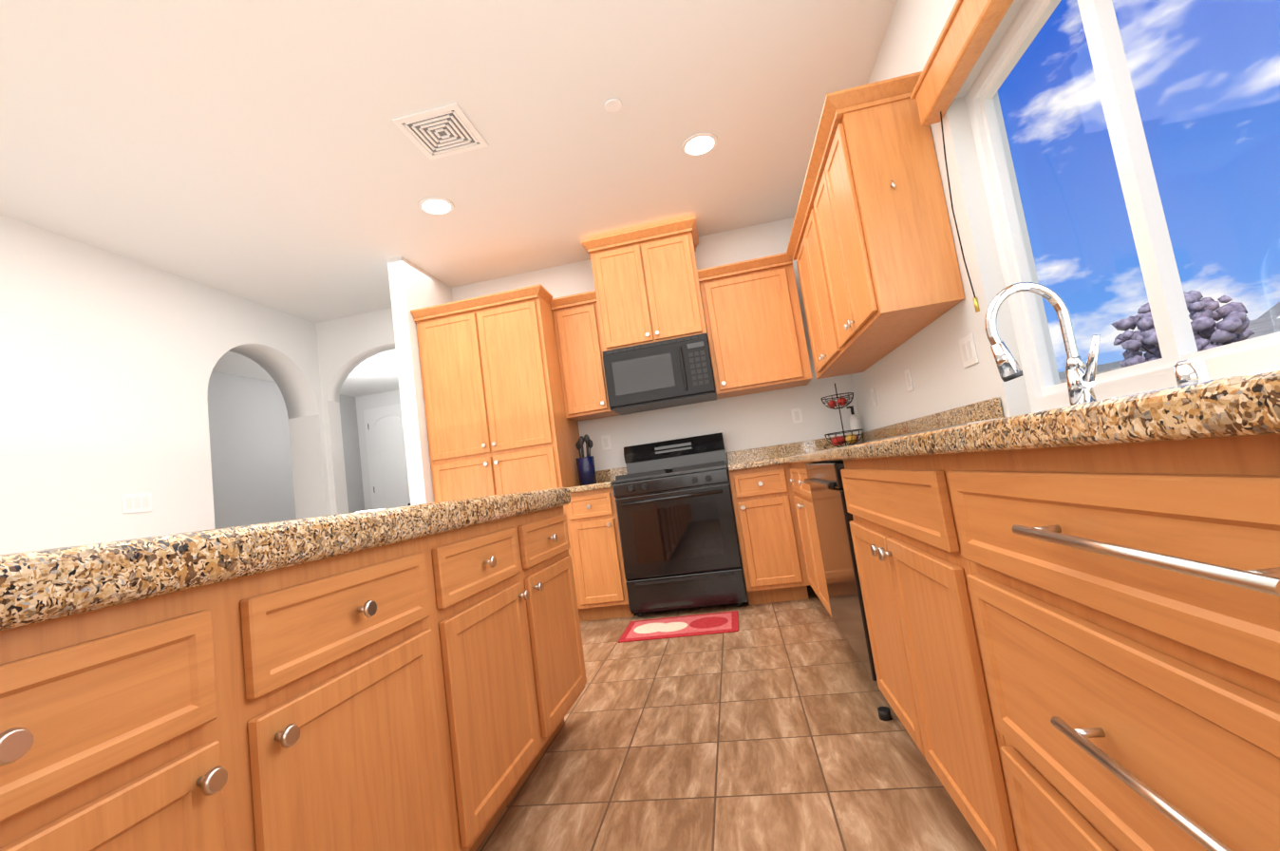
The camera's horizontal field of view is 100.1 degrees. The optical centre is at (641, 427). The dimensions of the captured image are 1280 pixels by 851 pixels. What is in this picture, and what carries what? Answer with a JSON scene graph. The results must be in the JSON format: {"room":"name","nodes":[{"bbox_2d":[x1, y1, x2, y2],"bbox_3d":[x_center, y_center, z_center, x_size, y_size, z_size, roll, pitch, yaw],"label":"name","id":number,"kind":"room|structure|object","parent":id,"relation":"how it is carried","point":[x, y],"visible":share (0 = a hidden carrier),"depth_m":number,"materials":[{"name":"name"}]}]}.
{"room":"kitchen","nodes":[
{"label":"kitchen","id":0,"kind":"room"},
{"bbox_2d":[0,214,330,554],"bbox_3d":[-3.586,0.146,1.258,0.310,2.740,7.600,-9,-6,9],"label":"wall","id":1,"kind":"structure","parent":0,"point":[108,360],"depth_m":3.23,"materials":[{"name":"white paint"}]},
{"bbox_2d":[121,492,151,513],"bbox_3d":[-3.062,0.460,3.252,0.008,0.118,0.165,-9,-6,9],"label":"light switch","id":2,"kind":"object","parent":1,"relation":"attached to","point":[136,502],"visible":1,"depth_m":3.25,"materials":[{"name":"white plastic"}]},
{"bbox_2d":[207,371,364,528],"bbox_3d":[-4.815,0.677,4.953,0.200,2.740,6.340,-9,-6,9],"label":"wall","id":3,"kind":"structure","parent":0,"point":[251,461],"depth_m":6.32,"materials":[{"name":"grey paint"}]},
{"bbox_2d":[315,307,395,514],"bbox_3d":[-2.321,0.316,4.820,1.640,2.740,0.150,-9,-6,9],"label":"wall","id":4,"kind":"structure","parent":0,"point":[347,346],"depth_m":4.89,"materials":[{"name":"white paint"}]},
{"bbox_2d":[355,389,400,510],"bbox_3d":[-2.643,0.660,7.894,3.548,2.740,0.160,-9,-6,9],"label":"wall","id":5,"kind":"structure","parent":0,"point":[377,400],"depth_m":8.10,"materials":[{"name":"white paint"}]},
{"bbox_2d":[363,403,410,509],"bbox_3d":[-3.670,0.919,7.908,0.790,2.515,0.114,-9,-6,9],"label":"door","id":6,"kind":"structure","parent":5,"relation":"attached to","point":[386,460],"depth_m":7.98,"materials":[{"name":"white wood"}]},
{"bbox_2d":[387,256,453,505],"bbox_3d":[-1.293,0.258,5.694,0.118,2.740,3.900,-9,-6,9],"label":"wall","id":7,"kind":"structure","parent":0,"point":[411,288],"depth_m":3.85,"materials":[{"name":"white paint"}]},
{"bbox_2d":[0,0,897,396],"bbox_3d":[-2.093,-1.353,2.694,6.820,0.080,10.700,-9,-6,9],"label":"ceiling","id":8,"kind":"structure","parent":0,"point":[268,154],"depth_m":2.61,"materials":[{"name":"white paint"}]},
{"bbox_2d":[418,196,454,215],"bbox_3d":[-1.266,-1.363,3.308,0.210,0.009,0.210,-9,-6,9],"label":"recessed light","id":9,"kind":"object","parent":8,"relation":"in","point":[435,205],"visible":1,"depth_m":3.29,"materials":[{"name":"white plastic"}]},
{"bbox_2d":[392,102,488,160],"bbox_3d":[-0.993,-1.463,2.670,0.330,0.008,0.330,-9,-6,9],"label":"ceiling vent","id":10,"kind":"object","parent":8,"relation":"in","point":[441,132],"visible":1,"depth_m":2.65,"materials":[{"name":"white plastic"}]},
{"bbox_2d":[603,97,621,112],"bbox_3d":[-0.141,-1.583,2.637,0.090,0.012,0.090,-9,-6,9],"label":"smoke detector","id":11,"kind":"object","parent":8,"relation":"attached to","point":[612,104],"visible":0.94,"depth_m":2.63,"materials":[{"name":"white plastic"}]},
{"bbox_2d":[680,131,717,156],"bbox_3d":[0.331,-1.609,3.058,0.210,0.009,0.210,-9,-6,9],"label":"recessed light","id":12,"kind":"object","parent":8,"relation":"in","point":[699,144],"visible":1,"depth_m":3.04,"materials":[{"name":"white plastic"}]},
{"bbox_2d":[451,217,862,585],"bbox_3d":[0.168,-0.084,4.275,3.270,2.740,0.138,-9,-6,9],"label":"wall","id":13,"kind":"structure","parent":0,"point":[752,421],"depth_m":4.17,"materials":[{"name":"white paint"}]},
{"bbox_2d":[549,290,620,421],"bbox_3d":[-0.432,-0.530,4.143,0.356,0.900,0.375,-9,-6,9],"label":"upper cabinet","id":14,"kind":"object","parent":13,"relation":"attached to","point":[579,349],"visible":0.9,"depth_m":4.01,"materials":[{"name":"brown wood"}]},
{"bbox_2d":[600,434,611,451],"bbox_3d":[-0.283,0.124,4.259,0.075,0.118,0.008,-9,-6,9],"label":"electrical outlet","id":15,"kind":"object","parent":13,"relation":"attached to","point":[606,442],"visible":1,"depth_m":4.26,"materials":[{"name":"white plastic"}]},
{"bbox_2d":[581,217,709,351],"bbox_3d":[0.059,-1.013,4.071,0.856,0.838,0.425,-9,-6,9],"label":"upper cabinet","id":16,"kind":"object","parent":13,"relation":"attached to","point":[647,285],"visible":0.98,"depth_m":3.91,"materials":[{"name":"brown wood"}]},
{"bbox_2d":[602,333,716,414],"bbox_3d":[0.146,-0.383,4.001,0.762,0.433,0.442,-9,-6,9],"label":"microwave","id":17,"kind":"object","parent":16,"relation":"attached to","point":[661,374],"visible":1,"depth_m":3.81,"materials":[{"name":"black metal"}]},
{"bbox_2d":[697,252,812,398],"bbox_3d":[0.822,-0.724,3.947,0.669,0.900,0.375,-9,-6,9],"label":"upper cabinet","id":18,"kind":"object","parent":13,"relation":"attached to","point":[755,329],"visible":1,"depth_m":3.81,"materials":[{"name":"brown wood"}]},
{"bbox_2d":[790,407,803,424],"bbox_3d":[1.169,-0.085,4.030,0.075,0.118,0.008,-9,-6,9],"label":"electrical outlet","id":19,"kind":"object","parent":13,"relation":"attached to","point":[797,415],"visible":1,"depth_m":4.03,"materials":[{"name":"white plastic"}]},
{"bbox_2d":[475,584,986,850],"bbox_3d":[-1.707,1.417,2.424,6.820,0.060,10.700,-9,-6,9],"label":"floor","id":20,"kind":"structure","parent":0,"point":[764,727],"depth_m":1.70,"materials":[{"name":"tile"}]},
{"bbox_2d":[0,505,586,850],"bbox_3d":[-1.833,0.762,0.189,2.525,0.838,4.481,-9,-6,9],"label":"kitchen island","id":21,"kind":"object","parent":20,"relation":"on","point":[423,693],"visible":1,"depth_m":0.87,"materials":[{"name":"brown wood"}]},
{"bbox_2d":[0,486,570,631],"bbox_3d":[-1.942,0.316,0.220,2.615,0.075,4.542,-9,-6,9],"label":"island countertop","id":22,"kind":"structure","parent":21,"relation":"on","point":[39,586],"depth_m":0.72,"materials":[{"name":"brown stone"}]},
{"bbox_2d":[410,283,582,621],"bbox_3d":[-0.979,0.255,4.029,0.999,2.340,0.665,-9,-6,9],"label":"pantry","id":23,"kind":"object","parent":20,"relation":"on","point":[498,422],"visible":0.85,"depth_m":3.80,"materials":[{"name":"brown wood"}]},
{"bbox_2d":[564,487,635,621],"bbox_3d":[-0.257,0.883,3.870,0.356,0.872,0.648,-9,-6,9],"label":"base cabinet","id":24,"kind":"object","parent":20,"relation":"on","point":[600,580],"visible":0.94,"depth_m":3.59,"materials":[{"name":"brown wood"}]},
{"bbox_2d":[567,466,627,492],"bbox_3d":[-0.327,0.383,3.920,0.354,0.141,0.644,-9,-6,9],"label":"countertop","id":25,"kind":"structure","parent":24,"relation":"on","point":[606,478],"depth_m":4.20,"materials":[{"name":"brown stone"}]},
{"bbox_2d":[575,433,596,485],"bbox_3d":[-0.419,0.244,4.003,0.144,0.373,0.136,-9,-6,9],"label":"utensil crock","id":26,"kind":"object","parent":25,"relation":"on","point":[586,468],"visible":0.94,"depth_m":3.95,"materials":[{"name":"blue ceramic"}]},
{"bbox_2d":[618,610,738,642],"bbox_3d":[0.232,1.187,3.201,0.690,0.010,0.415,-9,-6,9],"label":"rug","id":27,"kind":"object","parent":20,"relation":"on","point":[684,626],"visible":1,"depth_m":3.16,"materials":[{"name":"red fabric"}]},
{"bbox_2d":[612,432,747,617],"bbox_3d":[0.268,0.651,3.760,0.764,1.165,0.681,-9,-6,9],"label":"stove","id":28,"kind":"object","parent":20,"relation":"on","point":[678,533],"visible":1,"depth_m":3.48,"materials":[{"name":"black metal"}]},
{"bbox_2d":[728,463,809,604],"bbox_3d":[1.157,0.665,3.649,0.994,0.872,0.648,-9,-6,9],"label":"base cabinet","id":29,"kind":"object","parent":20,"relation":"on","point":[774,566],"visible":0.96,"depth_m":3.42,"materials":[{"name":"brown wood"}]},
{"bbox_2d":[726,367,1279,470],"bbox_3d":[0.766,0.003,1.578,1.060,0.141,4.946,-9,-6,9],"label":"countertop","id":30,"kind":"structure","parent":29,"relation":"on","point":[1244,404],"depth_m":0.52,"materials":[{"name":"brown stone"}]},
{"bbox_2d":[820,383,863,447],"bbox_3d":[1.383,-0.078,3.724,0.257,0.460,0.257,-9,-6,9],"label":"fruit basket","id":31,"kind":"object","parent":30,"relation":"on","point":[838,441],"visible":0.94,"depth_m":3.68,"materials":[{"name":"black metal"}]},
{"bbox_2d":[846,405,863,444],"bbox_3d":[1.532,-0.004,3.846,0.068,0.297,0.066,-9,-6,9],"label":"soap bottle","id":32,"kind":"object","parent":30,"relation":"on","point":[854,420],"visible":0.81,"depth_m":3.82,"materials":[{"name":"white plastic"}]},
{"bbox_2d":[865,416,1005,442],"bbox_3d":[0.922,0.087,1.334,0.480,0.210,0.770,-9,-6,9],"label":"sink","id":33,"kind":"object","parent":30,"relation":"in","point":[933,429],"visible":0.08,"depth_m":1.16,"materials":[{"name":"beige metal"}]},
{"bbox_2d":[984,282,1208,405],"bbox_3d":[0.973,-0.209,1.237,0.212,0.340,0.476,-9,-6,9],"label":"faucet","id":34,"kind":"object","parent":30,"relation":"on","point":[1081,379],"visible":0.9,"depth_m":1.32,"materials":[{"name":"silver metal"}]},
{"bbox_2d":[790,461,831,617],"bbox_3d":[1.212,0.585,2.904,0.648,0.872,0.863,-9,-6,9],"label":"base cabinet","id":35,"kind":"object","parent":20,"relation":"on","point":[810,542],"visible":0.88,"depth_m":2.90,"materials":[{"name":"brown wood"}]},
{"bbox_2d":[804,460,891,720],"bbox_3d":[1.061,0.531,2.116,0.625,0.868,0.736,-9,-6,9],"label":"dishwasher","id":36,"kind":"object","parent":20,"relation":"on","point":[834,517],"visible":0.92,"depth_m":2.01,"materials":[{"name":"black metal"}]},
{"bbox_2d":[840,453,1019,850],"bbox_3d":[0.943,0.466,1.302,0.648,0.872,0.906,-9,-6,9],"label":"base cabinet","id":37,"kind":"object","parent":20,"relation":"on","point":[913,567],"visible":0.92,"depth_m":1.14,"materials":[{"name":"brown wood"}]},
{"bbox_2d":[946,433,1279,850],"bbox_3d":[0.789,0.401,0.408,0.656,0.872,0.910,-9,-6,9],"label":"base cabinet","id":38,"kind":"object","parent":20,"relation":"on","point":[1125,598],"visible":1,"depth_m":0.53,"materials":[{"name":"brown wood"}]},
{"bbox_2d":[851,0,1060,432],"bbox_3d":[1.074,-0.583,0.448,0.180,2.740,7.440,-9,-6,9],"label":"wall","id":39,"kind":"structure","parent":0,"point":[930,356],"depth_m":2.05,"materials":[{"name":"white paint"}]},
{"bbox_2d":[790,196,895,378],"bbox_3d":[1.206,-0.834,3.227,0.331,0.904,0.746,-9,-6,9],"label":"upper cabinet","id":40,"kind":"object","parent":39,"relation":"attached to","point":[826,364],"depth_m":3.25,"materials":[{"name":"brown wood"}]},
{"bbox_2d":[870,387,877,406],"bbox_3d":[1.515,-0.195,3.497,0.008,0.118,0.075,-9,-6,9],"label":"electrical outlet","id":41,"kind":"object","parent":39,"relation":"attached to","point":[874,399],"visible":1,"depth_m":3.48,"materials":[{"name":"white plastic"}]},
{"bbox_2d":[805,75,964,356],"bbox_3d":[1.083,-0.888,2.494,0.331,0.904,0.744,-9,-6,9],"label":"upper cabinet","id":42,"kind":"object","parent":39,"relation":"attached to","point":[871,250],"depth_m":2.15,"materials":[{"name":"brown wood"}]},
{"bbox_2d":[903,367,913,392],"bbox_3d":[1.398,-0.246,2.803,0.008,0.118,0.075,-9,-6,9],"label":"electrical outlet","id":43,"kind":"object","parent":39,"relation":"attached to","point":[909,380],"visible":0.98,"depth_m":2.79,"materials":[{"name":"white plastic"}]},
{"bbox_2d":[910,0,1014,126],"bbox_3d":[0.863,-1.323,0.701,0.084,0.143,2.780,-9,-6,9],"label":"window valance","id":44,"kind":"object","parent":39,"relation":"attached to","point":[969,29],"visible":0.96,"depth_m":1.75,"materials":[{"name":"brown wood"}]},
{"bbox_2d":[940,111,979,312],"bbox_3d":[1.126,-0.779,1.905,0.050,0.772,0.070,-9,-6,9],"label":"blind cord","id":45,"kind":"object","parent":44,"relation":"hanging from","point":[976,305],"visible":1,"depth_m":1.90,"materials":[{"name":"black metal"}]},
{"bbox_2d":[959,332,978,368],"bbox_3d":[1.280,-0.298,2.100,0.008,0.118,0.118,-9,-6,9],"label":"light switch","id":46,"kind":"object","parent":39,"relation":"attached to","point":[968,348],"visible":1,"depth_m":2.09,"materials":[{"name":"white plastic"}]},
{"bbox_2d":[964,0,1279,412],"bbox_3d":[1.091,-0.735,0.629,0.065,1.190,2.620,-9,-6,9],"label":"window","id":47,"kind":"structure","parent":39,"relation":"in","point":[1247,356],"depth_m":1.34,"materials":[{"name":"white plastic"}]},
{"label":"outside","id":48,"kind":"structure","parent":0,"visible":0},
{"bbox_3d":[22.190,-1.092,9.727,38.380,0.040,42.000,-9,-6,9],"label":"ground","id":49,"kind":"structure","parent":48,"visible":0},
{"bbox_2d":[1060,366,1125,383],"bbox_3d":[10.948,-0.648,8.002,19.586,1.845,0.148,-13,-7,40],"label":"fence","id":50,"kind":"object","parent":49,"relation":"on","point":[1064,380],"depth_m":10.04,"materials":[{"name":"brown wood"}]},
{"bbox_2d":[1058,301,1279,379],"bbox_3d":[23.107,-3.116,15.779,19.440,4.860,15.240,-13,-7,40],"label":"house","id":51,"kind":"structure","parent":49,"relation":"on","point":[1270,315],"depth_m":14.67,"materials":[{"name":"paint"}]},
{"bbox_2d":[1110,290,1254,367],"bbox_3d":[11.661,-1.221,11.384,2.411,3.427,2.511,-9,-6,9],"label":"tree","id":52,"kind":"object","parent":49,"relation":"on","point":[1201,307],"depth_m":11.12,"materials":[{"name":"purple plant"}]}
]}

